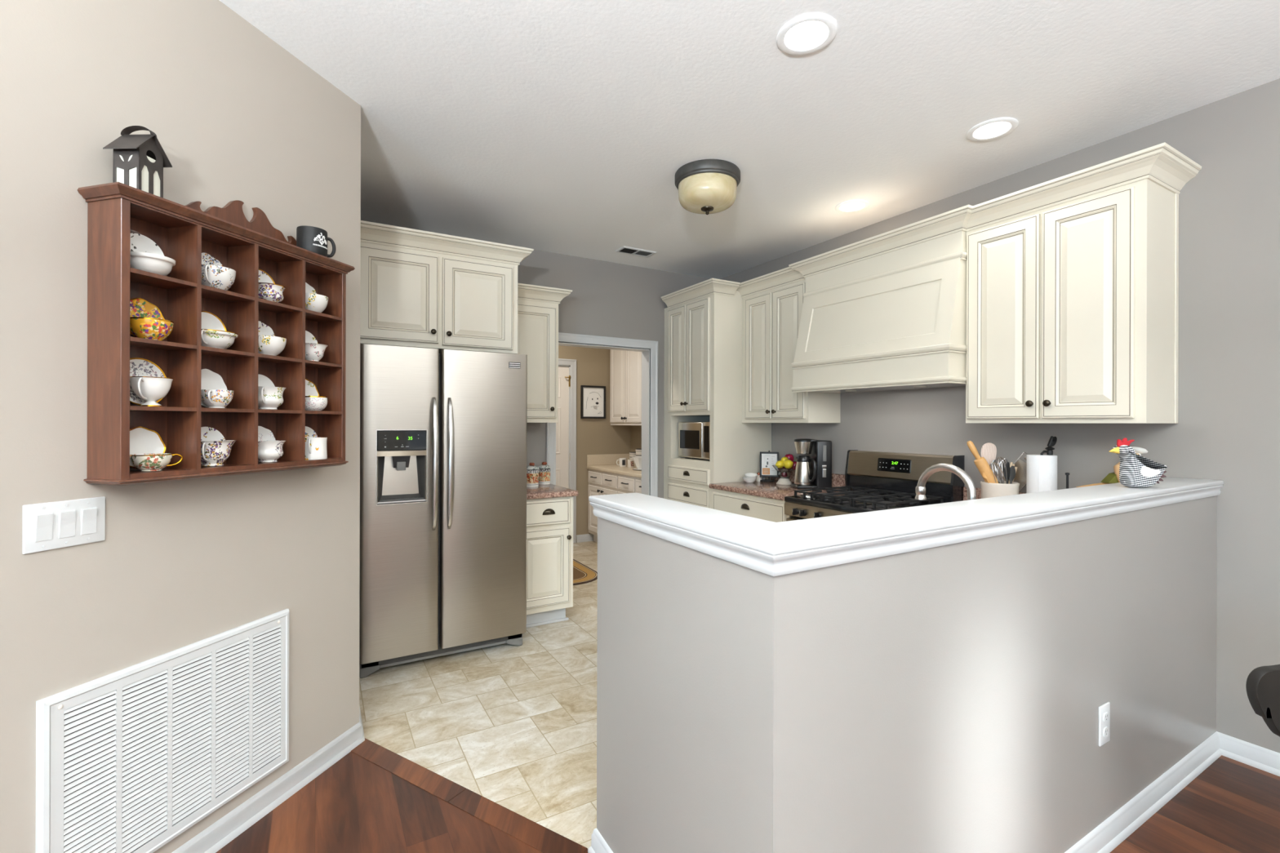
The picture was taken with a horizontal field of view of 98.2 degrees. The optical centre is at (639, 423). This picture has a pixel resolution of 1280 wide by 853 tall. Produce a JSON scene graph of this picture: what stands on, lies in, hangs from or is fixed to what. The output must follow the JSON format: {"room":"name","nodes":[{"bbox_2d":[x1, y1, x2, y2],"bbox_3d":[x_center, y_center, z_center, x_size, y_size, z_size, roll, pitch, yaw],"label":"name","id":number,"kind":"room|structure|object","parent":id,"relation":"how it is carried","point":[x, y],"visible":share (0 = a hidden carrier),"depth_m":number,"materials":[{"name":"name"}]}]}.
{"room":"kitchen","nodes":[
{"label":"kitchen","id":0,"kind":"room"},
{"bbox_2d":[0,0,360,852],"bbox_3d":[-1.914,0.000,-0.010,0.100,2.760,5.031,0,0,15],"label":"wall","id":1,"kind":"structure","parent":0,"point":[234,114],"depth_m":1.60,"materials":[{"name":"beige paint"}]},
{"bbox_2d":[22,496,105,554],"bbox_3d":[-1.473,0.259,1.425,0.012,0.120,0.168,0,0,15],"label":"light switch","id":2,"kind":"object","parent":1,"relation":"attached to","point":[50,526],"visible":1,"depth_m":1.41,"materials":[{"name":"white plastic"}]},
{"bbox_2d":[35,608,288,852],"bbox_3d":[-1.394,0.971,1.712,0.020,0.565,0.711,0,0,15],"label":"air vent","id":3,"kind":"object","parent":1,"relation":"in","point":[130,759],"visible":1,"depth_m":1.63,"materials":[{"name":"white metal"}]},
{"bbox_2d":[77,182,355,485],"bbox_3d":[-1.297,-0.291,1.815,0.146,0.911,0.800,0,0,15],"label":"shelf","id":4,"kind":"object","parent":1,"relation":"attached to","point":[116,211],"visible":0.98,"depth_m":1.65,"materials":[{"name":"brown wood"}]},
{"bbox_2d":[102,125,172,197],"bbox_3d":[-1.374,-0.714,1.519,0.092,0.193,0.108,0,0,2],"label":"lantern","id":5,"kind":"object","parent":4,"relation":"on","point":[140,161],"visible":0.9,"depth_m":1.50,"materials":[{"name":"metal"}]},
{"bbox_2d":[129,297,164,337],"bbox_3d":[-1.407,-0.291,1.561,0.032,0.123,0.125,0,0,13],"label":"saucer","id":6,"kind":"object","parent":4,"relation":"on","point":[139,307],"visible":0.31,"depth_m":1.57,"materials":[{"name":"ceramic"}]},
{"bbox_2d":[130,233,164,256],"bbox_3d":[-1.407,-0.472,1.561,0.032,0.120,0.121,0,0,13],"label":"saucer","id":7,"kind":"object","parent":4,"relation":"on","point":[139,242],"visible":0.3,"depth_m":1.57,"materials":[{"name":"white ceramic"}]},
{"bbox_2d":[129,426,165,470],"bbox_3d":[-1.408,0.071,1.561,0.032,0.123,0.125,0,0,13],"label":"saucer","id":8,"kind":"object","parent":4,"relation":"on","point":[143,440],"visible":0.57,"depth_m":1.58,"materials":[{"name":"white ceramic"}]},
{"bbox_2d":[129,357,166,405],"bbox_3d":[-1.408,-0.117,1.561,0.033,0.135,0.136,0,0,15],"label":"saucer","id":9,"kind":"object","parent":4,"relation":"on","point":[139,366],"visible":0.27,"depth_m":1.57,"materials":[{"name":"white ceramic"}]},
{"bbox_2d":[129,376,173,406],"bbox_3d":[-1.371,-0.087,1.548,0.097,0.081,0.107,0,0,15],"label":"teacup","id":10,"kind":"object","parent":4,"relation":"on","point":[149,388],"visible":0.98,"depth_m":1.53,"materials":[{"name":"white ceramic"}]},
{"bbox_2d":[129,316,173,340],"bbox_3d":[-1.372,-0.258,1.554,0.100,0.060,0.100,0,0,15],"label":"teacup","id":11,"kind":"object","parent":4,"relation":"on","point":[157,329],"visible":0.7,"depth_m":1.52,"materials":[{"name":"ceramic"}]},
{"bbox_2d":[129,251,175,275],"bbox_3d":[-1.378,-0.437,1.555,0.116,0.055,0.116,0,0,15],"label":"bowl","id":12,"kind":"object","parent":4,"relation":"on","point":[148,262],"visible":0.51,"depth_m":1.52,"materials":[{"name":"ceramic"}]},
{"bbox_2d":[129,453,182,471],"bbox_3d":[-1.365,0.110,1.553,0.100,0.047,0.092,0,0,-10],"label":"teacup","id":13,"kind":"object","parent":4,"relation":"on","point":[153,461],"visible":1,"depth_m":1.53,"materials":[{"name":"white ceramic"}]},
{"bbox_2d":[201,253,222,266],"bbox_3d":[-1.359,-0.472,1.738,0.032,0.123,0.125,0,0,13],"label":"saucer","id":14,"kind":"object","parent":4,"relation":"on","point":[206,259],"visible":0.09,"depth_m":1.75,"materials":[{"name":"ceramic"}]},
{"bbox_2d":[200,426,225,464],"bbox_3d":[-1.361,0.071,1.738,0.032,0.120,0.121,0,0,13],"label":"saucer","id":15,"kind":"object","parent":4,"relation":"on","point":[207,433],"visible":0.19,"depth_m":1.76,"materials":[{"name":"ceramic"}]},
{"bbox_2d":[200,368,226,407],"bbox_3d":[-1.360,-0.109,1.738,0.032,0.123,0.125,0,0,13],"label":"saucer","id":16,"kind":"object","parent":4,"relation":"on","point":[210,380],"visible":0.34,"depth_m":1.76,"materials":[{"name":"ceramic"}]},
{"bbox_2d":[201,311,226,331],"bbox_3d":[-1.360,-0.291,1.738,0.032,0.120,0.121,0,0,13],"label":"saucer","id":17,"kind":"object","parent":4,"relation":"on","point":[210,321],"visible":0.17,"depth_m":1.76,"materials":[{"name":"white ceramic"}]},
{"bbox_2d":[200,389,233,408],"bbox_3d":[-1.322,-0.074,1.723,0.086,0.056,0.099,0,0,15],"label":"teacup","id":18,"kind":"object","parent":4,"relation":"on","point":[212,398],"visible":0.94,"depth_m":1.70,"materials":[{"name":"white ceramic"}]},
{"bbox_2d":[201,264,235,290],"bbox_3d":[-1.328,-0.445,1.726,0.106,0.072,0.116,0,0,15],"label":"teacup","id":19,"kind":"object","parent":4,"relation":"on","point":[213,276],"visible":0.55,"depth_m":1.70,"materials":[{"name":"white ceramic"}]},
{"bbox_2d":[200,440,237,466],"bbox_3d":[-1.336,0.094,1.730,0.122,0.079,0.129,0,0,15],"label":"teacup","id":20,"kind":"object","parent":4,"relation":"on","point":[214,453],"visible":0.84,"depth_m":1.71,"materials":[{"name":"white ceramic"}]},
{"bbox_2d":[201,328,238,349],"bbox_3d":[-1.339,-0.256,1.731,0.131,0.056,0.136,0,0,15],"label":"teacup","id":21,"kind":"object","parent":4,"relation":"on","point":[218,339],"visible":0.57,"depth_m":1.70,"materials":[{"name":"white ceramic"}]},
{"bbox_2d":[257,373,275,408],"bbox_3d":[-1.313,-0.109,1.912,0.032,0.120,0.121,0,0,13],"label":"saucer","id":22,"kind":"object","parent":4,"relation":"on","point":[263,380],"visible":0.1,"depth_m":1.94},
{"bbox_2d":[257,426,275,441],"bbox_3d":[-1.314,0.071,1.912,0.032,0.123,0.125,0,0,13],"label":"saucer","id":23,"kind":"object","parent":4,"relation":"on","point":[264,434],"visible":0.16,"depth_m":1.94,"materials":[{"name":"ceramic"}]},
{"bbox_2d":[258,320,275,336],"bbox_3d":[-1.313,-0.291,1.912,0.032,0.123,0.125,0,0,13],"label":"saucer","id":24,"kind":"object","parent":4,"relation":"on","point":[264,330],"visible":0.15,"depth_m":1.94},
{"bbox_2d":[258,269,275,284],"bbox_3d":[-1.312,-0.472,1.912,0.032,0.120,0.121,0,0,13],"label":"saucer","id":25,"kind":"object","parent":4,"relation":"on","point":[264,277],"visible":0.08,"depth_m":1.94,"materials":[{"name":"white ceramic"}]},
{"bbox_2d":[257,386,285,409],"bbox_3d":[-1.279,-0.084,1.901,0.105,0.077,0.113,0,0,15],"label":"teacup","id":26,"kind":"object","parent":4,"relation":"on","point":[268,397],"visible":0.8,"depth_m":1.88,"materials":[{"name":"white ceramic"}]},
{"bbox_2d":[257,440,285,462],"bbox_3d":[-1.279,0.098,1.905,0.105,0.073,0.105,0,0,15],"label":"teacup","id":27,"kind":"object","parent":4,"relation":"on","point":[268,451],"visible":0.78,"depth_m":1.88,"materials":[{"name":"ceramic"}]},
{"bbox_2d":[257,334,286,355],"bbox_3d":[-1.288,-0.261,1.904,0.120,0.066,0.128,0,0,15],"label":"teacup","id":28,"kind":"object","parent":4,"relation":"on","point":[267,344],"visible":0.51,"depth_m":1.88,"materials":[{"name":"white ceramic"}]},
{"bbox_2d":[258,282,285,302],"bbox_3d":[-1.274,-0.440,1.904,0.099,0.062,0.099,0,0,15],"label":"teacup","id":29,"kind":"object","parent":4,"relation":"on","point":[268,291],"visible":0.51,"depth_m":1.88,"materials":[{"name":"white ceramic"}]},
{"bbox_2d":[305,426,317,437],"bbox_3d":[-1.266,0.071,2.090,0.032,0.120,0.121,0,0,13],"label":"saucer","id":30,"kind":"object","parent":4,"relation":"on","point":[309,433],"visible":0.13,"depth_m":2.12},
{"bbox_2d":[305,330,317,343],"bbox_3d":[-1.266,-0.291,2.090,0.032,0.120,0.121,0,0,13],"label":"saucer","id":31,"kind":"object","parent":4,"relation":"on","point":[309,338],"visible":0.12,"depth_m":2.12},
{"bbox_2d":[305,378,319,395],"bbox_3d":[-1.266,-0.109,2.090,0.032,0.123,0.125,0,0,13],"label":"saucer","id":32,"kind":"object","parent":4,"relation":"on","point":[311,389],"visible":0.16,"depth_m":2.12,"materials":[{"name":"white ceramic"}]},
{"bbox_2d":[296,226,335,257],"bbox_3d":[-1.222,-0.669,2.083,0.102,0.104,0.122,0,0,15],"label":"mug","id":33,"kind":"object","parent":4,"relation":"on","point":[314,239],"visible":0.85,"depth_m":2.04,"materials":[{"name":"black ceramic"}]},
{"bbox_2d":[305,437,327,459],"bbox_3d":[-1.230,0.094,2.077,0.094,0.080,0.106,0,0,15],"label":"teacup","id":34,"kind":"object","parent":4,"relation":"on","point":[316,448],"visible":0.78,"depth_m":2.05,"materials":[{"name":"white ceramic"}]},
{"bbox_2d":[305,395,327,410],"bbox_3d":[-1.229,-0.073,2.082,0.096,0.054,0.096,0,0,15],"label":"teacup","id":35,"kind":"object","parent":4,"relation":"on","point":[312,402],"visible":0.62,"depth_m":2.05,"materials":[{"name":"white ceramic"}]},
{"bbox_2d":[305,293,328,312],"bbox_3d":[-1.234,-0.443,2.084,0.110,0.068,0.110,0,0,15],"label":"teacup","id":36,"kind":"object","parent":4,"relation":"on","point":[313,302],"visible":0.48,"depth_m":2.05,"materials":[{"name":"ceramic"}]},
{"bbox_2d":[305,342,328,361],"bbox_3d":[-1.231,-0.261,2.083,0.104,0.066,0.104,0,0,15],"label":"teacup","id":37,"kind":"object","parent":4,"relation":"on","point":[313,352],"visible":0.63,"depth_m":2.06,"materials":[{"name":"ceramic"}]},
{"bbox_2d":[171,705,364,852],"bbox_3d":[-1.816,1.338,0.197,0.388,0.084,5.433,0,0,11],"label":"baseboard","id":38,"kind":"structure","parent":1,"relation":"attached to","point":[222,832],"depth_m":1.98,"materials":[{"name":"white paint"}]},
{"bbox_2d":[558,345,631,535],"bbox_3d":[-1.224,0.002,6.213,2.497,2.760,0.117,0,0,-30],"label":"wall","id":39,"kind":"structure","parent":0,"point":[593,436],"depth_m":6.51,"materials":[{"name":"paint"}]},
{"bbox_2d":[555,366,570,488],"bbox_3d":[-1.143,0.360,6.203,0.780,2.020,0.076,0,0,-30],"label":"door","id":40,"kind":"structure","parent":39,"relation":"in","point":[564,379],"depth_m":6.36,"materials":[{"name":"white paint"}]},
{"bbox_2d":[558,358,576,542],"bbox_3d":[-1.153,0.324,6.210,0.922,2.117,0.080,0,0,-30],"label":"trim","id":41,"kind":"structure","parent":39,"relation":"attached to","point":[571,363],"depth_m":6.39,"materials":[{"name":"white paint"}]},
{"bbox_2d":[576,533,593,542],"bbox_3d":[-0.637,1.341,6.474,0.220,0.084,0.021,0,0,-30],"label":"baseboard","id":42,"kind":"structure","parent":39,"relation":"attached to","point":[586,537],"depth_m":6.47,"materials":[{"name":"white paint"}]},
{"bbox_2d":[580,385,605,418],"bbox_3d":[-0.548,-0.246,6.521,0.316,0.386,0.024,0,0,-30],"label":"picture frame","id":43,"kind":"object","parent":39,"relation":"attached to","point":[593,398],"visible":1,"depth_m":6.52,"materials":[{"name":"black metal"}]},
{"bbox_2d":[586,453,629,465],"bbox_3d":[-0.363,0.435,6.629,0.586,0.126,0.018,0,0,-30],"label":"backsplash","id":44,"kind":"structure","parent":39,"relation":"attached to","point":[610,459],"depth_m":6.59,"materials":[{"name":"beige laminate"}]},
{"bbox_2d":[609,349,641,425],"bbox_3d":[-0.052,-0.475,6.356,0.328,1.000,0.800,0,0,-30],"label":"upper cabinet","id":45,"kind":"object","parent":39,"relation":"attached to","point":[625,371],"visible":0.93,"depth_m":6.28,"materials":[{"name":"white paint"}]},
{"bbox_2d":[517,249,710,497],"bbox_3d":[-0.658,0.003,4.574,3.357,2.760,0.130,0,0,-30],"label":"wall","id":46,"kind":"structure","parent":0,"point":[607,299],"depth_m":4.71,"materials":[{"name":"beige paint"}]},
{"bbox_2d":[360,220,533,354],"bbox_3d":[-1.331,-0.784,3.644,1.036,0.668,0.805,0,0,-30],"label":"upper cabinet","id":47,"kind":"object","parent":46,"relation":"attached to","point":[420,288],"visible":0.98,"depth_m":3.31,"materials":[{"name":"beige paint"}]},
{"bbox_2d":[516,283,572,422],"bbox_3d":[-0.825,-0.497,4.168,0.511,0.985,0.405,0,0,-30],"label":"upper cabinet","id":48,"kind":"object","parent":46,"relation":"attached to","point":[537,305],"visible":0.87,"depth_m":4.06,"materials":[{"name":"beige paint"}]},
{"bbox_2d":[546,332,657,497],"bbox_3d":[-0.329,0.326,4.754,1.045,2.117,0.150,0,0,-30],"label":"trim","id":49,"kind":"structure","parent":46,"relation":"attached to","point":[649,388],"depth_m":4.93,"materials":[{"name":"white paint"}]},
{"bbox_2d":[215,541,1279,852],"bbox_3d":[-0.456,1.409,0.633,6.850,0.050,10.550,0,0,-30],"label":"floor","id":50,"kind":"structure","parent":0,"point":[514,726],"depth_m":2.19,"materials":[{"name":"tile"}]},
{"bbox_2d":[351,737,466,802],"bbox_3d":[-0.970,1.381,2.235,0.679,0.002,0.088,0,0,31],"label":"trim","id":51,"kind":"structure","parent":50,"relation":"on","point":[436,784],"depth_m":2.20,"materials":[{"name":"brown wood"}]},
{"bbox_2d":[359,343,527,678],"bbox_3d":[-1.264,0.482,3.470,0.910,1.800,0.869,0,0,-30],"label":"refrigerator","id":52,"kind":"object","parent":50,"relation":"on","point":[443,434],"visible":0.98,"depth_m":3.12,"materials":[{"name":"grey metal"}]},
{"bbox_2d":[448,788,587,852],"bbox_3d":[-0.436,1.383,1.912,0.566,0.002,0.088,0,0,31],"label":"floor transition strip","id":53,"kind":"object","parent":50,"relation":"on","point":[543,839],"depth_m":1.91,"materials":[{"name":"brown wood"}]},
{"bbox_2d":[526,496,573,627],"bbox_3d":[-0.796,0.945,4.017,0.415,0.876,0.700,0,0,-30],"label":"base cabinet","id":54,"kind":"object","parent":50,"relation":"on","point":[549,521],"visible":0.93,"depth_m":3.76,"materials":[{"name":"beige paint"}]},
{"bbox_2d":[526,484,577,499],"bbox_3d":[-0.789,0.487,4.029,0.446,0.036,0.685,0,0,-30],"label":"countertop","id":55,"kind":"structure","parent":54,"relation":"on","point":[548,491],"depth_m":3.81,"materials":[{"name":"brown stone"}]},
{"bbox_2d":[526,462,538,487],"bbox_3d":[-0.804,0.381,4.112,0.110,0.176,0.110,0,0,-10],"label":"canister","id":56,"kind":"object","parent":55,"relation":"on","point":[532,472],"visible":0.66,"depth_m":4.07,"materials":[{"name":"ceramic"}]},
{"bbox_2d":[537,462,551,484],"bbox_3d":[-0.740,0.384,4.276,0.100,0.170,0.100,0,0,-10],"label":"canister","id":57,"kind":"object","parent":55,"relation":"on","point":[544,470],"visible":0.84,"depth_m":4.24,"materials":[{"name":"ceramic"}]},
{"bbox_2d":[573,559,597,585],"bbox_3d":[-0.955,1.377,5.153,0.948,0.010,1.125,0,0,-30],"label":"rug","id":58,"kind":"object","parent":50,"relation":"on","point":[582,574],"visible":0.17,"depth_m":5.04,"materials":[{"name":"fabric"}]},
{"bbox_2d":[587,469,641,542],"bbox_3d":[-0.003,0.961,5.971,0.612,0.848,1.520,0,0,-30],"label":"base cabinet","id":59,"kind":"object","parent":50,"relation":"on","point":[600,482],"visible":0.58,"depth_m":6.09,"materials":[{"name":"white paint"}]},
{"bbox_2d":[586,453,641,478],"bbox_3d":[0.011,0.455,5.978,0.592,0.163,1.520,0,0,-30],"label":"countertop","id":60,"kind":"structure","parent":59,"relation":"on","point":[604,463],"depth_m":6.48,"materials":[{"name":"beige laminate"}]},
{"bbox_2d":[661,278,771,508],"bbox_3d":[0.645,0.137,4.779,0.687,2.500,0.817,0,0,-30],"label":"pantry cabinet","id":61,"kind":"object","parent":50,"relation":"on","point":[703,320],"visible":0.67,"depth_m":4.50,"materials":[{"name":"beige paint"}]},
{"bbox_2d":[678,422,710,459],"bbox_3d":[0.616,0.149,4.768,0.382,0.318,0.470,0,0,-30],"label":"microwave","id":62,"kind":"object","parent":61,"relation":"in","point":[694,437],"visible":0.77,"depth_m":4.66,"materials":[{"name":"grey metal"}]},
{"bbox_2d":[711,488,791,522],"bbox_3d":[1.019,0.950,4.127,0.688,0.875,0.845,0,0,-30],"label":"base cabinet","id":63,"kind":"object","parent":50,"relation":"on","point":[757,507],"visible":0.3,"depth_m":3.93,"materials":[{"name":"beige paint"}]},
{"bbox_2d":[709,469,845,501],"bbox_3d":[1.036,0.442,4.134,0.662,0.140,0.848,0,0,-30],"label":"countertop","id":64,"kind":"structure","parent":63,"relation":"on","point":[771,490],"depth_m":4.06,"materials":[{"name":"stone"}]},
{"bbox_2d":[760,476,774,481],"bbox_3d":[1.030,0.367,4.507,0.123,0.214,0.134,0,0,12],"label":"easel","id":65,"kind":"object","parent":64,"relation":"on","point":[762,479],"visible":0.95,"depth_m":4.47,"materials":[{"name":"black metal"}]},
{"bbox_2d":[760,450,778,477],"bbox_3d":[1.047,0.329,4.489,0.150,0.213,0.066,0,0,12],"label":"framed sign","id":66,"kind":"object","parent":65,"relation":"on","point":[767,460],"visible":0.94,"depth_m":4.49,"materials":[{"name":"paper"}]},
{"bbox_2d":[761,453,777,475],"bbox_3d":[1.047,0.335,4.489,0.122,0.173,0.050,0,0,12],"label":"print","id":67,"kind":"object","parent":66,"relation":"attached to","point":[767,460],"depth_m":4.49,"materials":[{"name":"paper"}]},
{"bbox_2d":[772,464,795,484],"bbox_3d":[1.123,0.401,4.311,0.192,0.146,0.192,0,0,-30],"label":"fruit bowl","id":68,"kind":"object","parent":64,"relation":"on","point":[784,473],"visible":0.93,"depth_m":4.27,"materials":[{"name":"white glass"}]},
{"bbox_2d":[791,438,831,488],"bbox_3d":[1.253,0.294,4.045,0.250,0.360,0.192,0,0,0],"label":"coffee maker","id":69,"kind":"object","parent":64,"relation":"on","point":[814,472],"visible":0.97,"depth_m":3.99,"materials":[{"name":"black plastic"}]},
{"bbox_2d":[794,441,813,454],"bbox_3d":[1.198,0.181,4.056,0.136,0.090,0.136,0,0,0],"label":"basket","id":70,"kind":"object","parent":69,"relation":"on","point":[802,447],"depth_m":4.01,"materials":[{"name":"metal"}]},
{"bbox_2d":[783,449,964,521],"bbox_3d":[1.398,0.789,3.414,0.753,1.200,0.762,0,0,-30],"label":"gas range","id":71,"kind":"object","parent":50,"relation":"on","point":[875,481],"visible":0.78,"depth_m":3.43,"materials":[{"name":"black metal"}]},
{"bbox_2d":[784,491,940,513],"bbox_3d":[1.409,0.490,3.420,0.670,0.041,0.762,0,0,-30],"label":"cooktop","id":72,"kind":"object","parent":71,"relation":"in","point":[815,503],"depth_m":3.30,"materials":[{"name":"black metal"}]},
{"bbox_2d":[1245,664,1279,737],"bbox_3d":[1.858,1.019,1.325,0.400,0.743,0.387,0,0,0],"label":"dining chair","id":73,"kind":"object","parent":50,"relation":"on","point":[1263,682],"visible":1,"depth_m":1.49,"materials":[{"name":"black leather"}]},
{"bbox_3d":[1.131,0.950,2.286,2.340,0.875,0.917,0,0,-30],"label":"base cabinet","id":74,"kind":"object","parent":50,"relation":"on","visible":0},
{"bbox_2d":[963,486,1026,500],"bbox_3d":[1.126,0.442,2.283,2.356,0.140,0.918,0,0,-30],"label":"countertop","id":75,"kind":"structure","parent":74,"relation":"on","point":[978,490],"depth_m":3.19,"materials":[{"name":"stone"}]},
{"bbox_2d":[915,463,976,500],"bbox_3d":[1.075,0.306,1.908,0.122,0.336,0.228,0,0,-30],"label":"faucet","id":76,"kind":"object","parent":75,"relation":"on","point":[920,490],"visible":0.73,"depth_m":1.89,"materials":[{"name":"silver metal"}]},
{"bbox_2d":[980,480,1019,498],"bbox_3d":[1.863,0.391,2.871,0.170,0.170,0.170,0,0,-30],"label":"utensil crock","id":77,"kind":"object","parent":75,"relation":"on","point":[989,490],"visible":0.48,"depth_m":2.81,"materials":[{"name":"ceramic"}]},
{"bbox_2d":[966,440,998,483],"bbox_3d":[1.796,0.265,2.860,0.204,0.348,0.054,0,0,6],"label":"rolling pin","id":78,"kind":"object","parent":77,"relation":"in","point":[981,463],"visible":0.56,"depth_m":2.85,"materials":[{"name":"brown wood"}]},
{"bbox_2d":[980,442,996,482],"bbox_3d":[1.834,0.250,2.920,0.081,0.295,0.026,0,0,1],"label":"wooden paddle","id":79,"kind":"object","parent":77,"relation":"in","point":[988,451],"visible":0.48,"depth_m":2.91,"materials":[{"name":"brown wood"}]},
{"bbox_2d":[989,462,1004,483],"bbox_3d":[1.834,0.315,2.842,0.079,0.233,0.065,0,0,-30],"label":"whisk","id":80,"kind":"object","parent":77,"relation":"in","point":[994,463],"visible":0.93,"depth_m":2.83,"materials":[{"name":"silver metal"}]},
{"bbox_2d":[999,458,1008,484],"bbox_3d":[1.902,0.310,2.893,0.048,0.251,0.014,0,0,-3],"label":"ladle","id":81,"kind":"object","parent":77,"relation":"in","point":[1006,460],"visible":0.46,"depth_m":2.89,"materials":[{"name":"silver metal"}]},
{"bbox_2d":[999,458,1008,471],"bbox_3d":[1.902,0.220,2.894,0.048,0.071,0.014,0,0,0],"label":"bowl","id":82,"kind":"object","parent":81,"relation":"on","point":[1006,460],"depth_m":2.89,"materials":[{"name":"silver metal"}]},
{"bbox_2d":[1000,451,1026,492],"bbox_3d":[1.978,0.312,2.943,0.020,0.327,0.278,0,0,-38],"label":"grater","id":83,"kind":"object","parent":75,"relation":"on","point":[1020,474],"visible":0.26,"depth_m":2.91,"materials":[{"name":"silver metal"}]},
{"bbox_2d":[1040,435,1057,455],"bbox_3d":[1.991,0.270,2.752,0.161,0.412,0.155,0,0,0],"label":"paper towel holder","id":84,"kind":"object","parent":75,"relation":"on","point":[1052,441],"visible":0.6,"depth_m":2.75,"materials":[{"name":"black metal"}]},
{"bbox_2d":[1026,454,1057,493],"bbox_3d":[1.995,0.310,2.751,0.124,0.303,0.126,0,0,0],"label":"paper towel roll","id":85,"kind":"object","parent":84,"relation":"on","point":[1042,470],"visible":0.54,"depth_m":2.70,"materials":[{"name":"paper"}]},
{"bbox_2d":[1075,482,1111,487],"bbox_3d":[2.065,0.275,2.457,0.215,0.030,0.065,0,0,0],"label":"tray","id":86,"kind":"object","parent":75,"relation":"on","point":[1102,483],"depth_m":2.47,"materials":[{"name":"white wood"}]},
{"bbox_2d":[1075,446,1147,487],"bbox_3d":[2.107,0.291,2.472,0.298,0.371,0.121,0,0,0],"label":"chef figurine","id":87,"kind":"object","parent":75,"relation":"on","point":[1112,477],"visible":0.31,"depth_m":2.45,"materials":[{"name":"beige paint"}]},
{"bbox_2d":[218,0,1279,279],"bbox_3d":[-0.427,-1.426,0.646,7.100,0.100,10.750,0,0,-30],"label":"ceiling","id":88,"kind":"structure","parent":0,"point":[561,126],"depth_m":2.33,"materials":[{"name":"paint"}]},
{"bbox_2d":[615,245,656,257],"bbox_3d":[-0.032,-1.370,4.440,0.300,0.010,0.144,0,0,-30],"label":"ceiling vent","id":89,"kind":"object","parent":88,"relation":"in","point":[626,250],"visible":1,"depth_m":4.43,"materials":[{"name":"white metal"}]},
{"bbox_2d":[675,159,740,214],"bbox_3d":[0.372,-1.262,3.060,0.360,0.224,0.360,0,0,-30],"label":"light","id":90,"kind":"object","parent":88,"relation":"attached to","point":[704,186],"visible":1,"depth_m":2.94,"materials":[{"name":"glass"}]},
{"bbox_2d":[776,13,836,55],"bbox_3d":[0.588,-1.369,1.960,0.206,0.008,0.206,0,0,-30],"label":"recessed light","id":91,"kind":"object","parent":88,"relation":"in","point":[808,33],"visible":1,"depth_m":1.95,"materials":[{"name":"paint"}]},
{"bbox_2d":[835,199,869,213],"bbox_3d":[1.340,-1.367,3.500,0.206,0.008,0.206,0,0,-30],"label":"recessed light","id":92,"kind":"object","parent":88,"relation":"in","point":[856,205],"visible":1,"depth_m":3.49,"materials":[{"name":"paint"}]},
{"bbox_2d":[966,117,1018,141],"bbox_3d":[1.641,-1.367,2.586,0.206,0.008,0.206,0,0,-30],"label":"recessed light","id":93,"kind":"object","parent":88,"relation":"in","point":[992,129],"visible":1,"depth_m":2.58,"materials":[{"name":"paint"}]},
{"bbox_2d":[596,495,1217,852],"bbox_3d":[1.155,0.838,2.066,2.524,1.100,0.798,0,0,-30],"label":"wall","id":94,"kind":"structure","parent":0,"point":[944,699],"depth_m":1.44,"materials":[{"name":"beige paint"}]},
{"bbox_2d":[587,731,1222,852],"bbox_3d":[1.144,1.346,2.061,2.545,0.084,0.840,0,0,-30],"label":"baseboard","id":95,"kind":"structure","parent":94,"relation":"attached to","point":[1107,836],"depth_m":1.94,"materials":[{"name":"white paint"}]},
{"bbox_2d":[588,476,1223,576],"bbox_3d":[1.146,0.270,2.063,2.545,0.063,0.845,0,0,-30],"label":"countertop","id":96,"kind":"structure","parent":94,"relation":"on","point":[772,548],"depth_m":1.40,"materials":[{"name":"white paint"}]},
{"bbox_2d":[1109,437,1167,487],"bbox_3d":[1.856,0.148,2.068,0.204,0.185,0.073,0,0,0],"label":"hen","id":97,"kind":"object","parent":96,"relation":"on","point":[1135,470],"visible":1,"depth_m":2.04,"materials":[{"name":"ceramic"}]},
{"bbox_2d":[1097,702,1110,746],"bbox_3d":[1.518,0.983,1.810,0.072,0.128,0.010,0,0,-30],"label":"wall outlet","id":98,"kind":"object","parent":94,"relation":"attached to","point":[1104,709],"visible":1,"depth_m":1.80,"materials":[{"name":"white plastic"}]},
{"bbox_2d":[631,78,1279,753],"bbox_3d":[2.519,0.012,2.350,0.120,2.760,10.550,0,0,-30],"label":"wall","id":99,"kind":"structure","parent":0,"point":[1227,429],"depth_m":2.35,"materials":[{"name":"beige paint"}]},
{"bbox_2d":[737,266,840,422],"bbox_3d":[1.113,-0.557,4.258,0.408,1.110,0.708,0,0,-30],"label":"upper cabinet","id":100,"kind":"object","parent":99,"relation":"attached to","point":[772,303],"visible":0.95,"depth_m":4.15,"materials":[{"name":"beige paint"}]},
{"bbox_2d":[770,469,845,487],"bbox_3d":[1.313,0.423,4.295,0.020,0.102,0.843,0,0,-30],"label":"backsplash","id":101,"kind":"structure","parent":99,"relation":"attached to","point":[837,480],"depth_m":4.07,"materials":[{"name":"brown laminate"}]},
{"bbox_2d":[788,204,972,393],"bbox_3d":[1.526,-0.660,3.455,0.498,0.902,1.248,0,0,-30],"label":"range hood","id":102,"kind":"object","parent":99,"relation":"attached to","point":[886,311],"visible":0.84,"depth_m":3.23,"materials":[{"name":"beige paint"}]},
{"bbox_2d":[965,142,1201,423],"bbox_3d":[2.043,-0.555,2.648,0.408,1.110,0.823,0,0,-30],"label":"upper cabinet","id":103,"kind":"object","parent":99,"relation":"attached to","point":[1072,280],"visible":1,"depth_m":2.48,"materials":[{"name":"beige paint"}]},
{"bbox_2d":[1217,731,1279,776],"bbox_3d":[2.592,1.350,2.078,0.021,0.084,0.621,0,0,-30],"label":"baseboard","id":104,"kind":"structure","parent":99,"relation":"attached to","point":[1264,759],"depth_m":2.26,"materials":[{"name":"white paint"}]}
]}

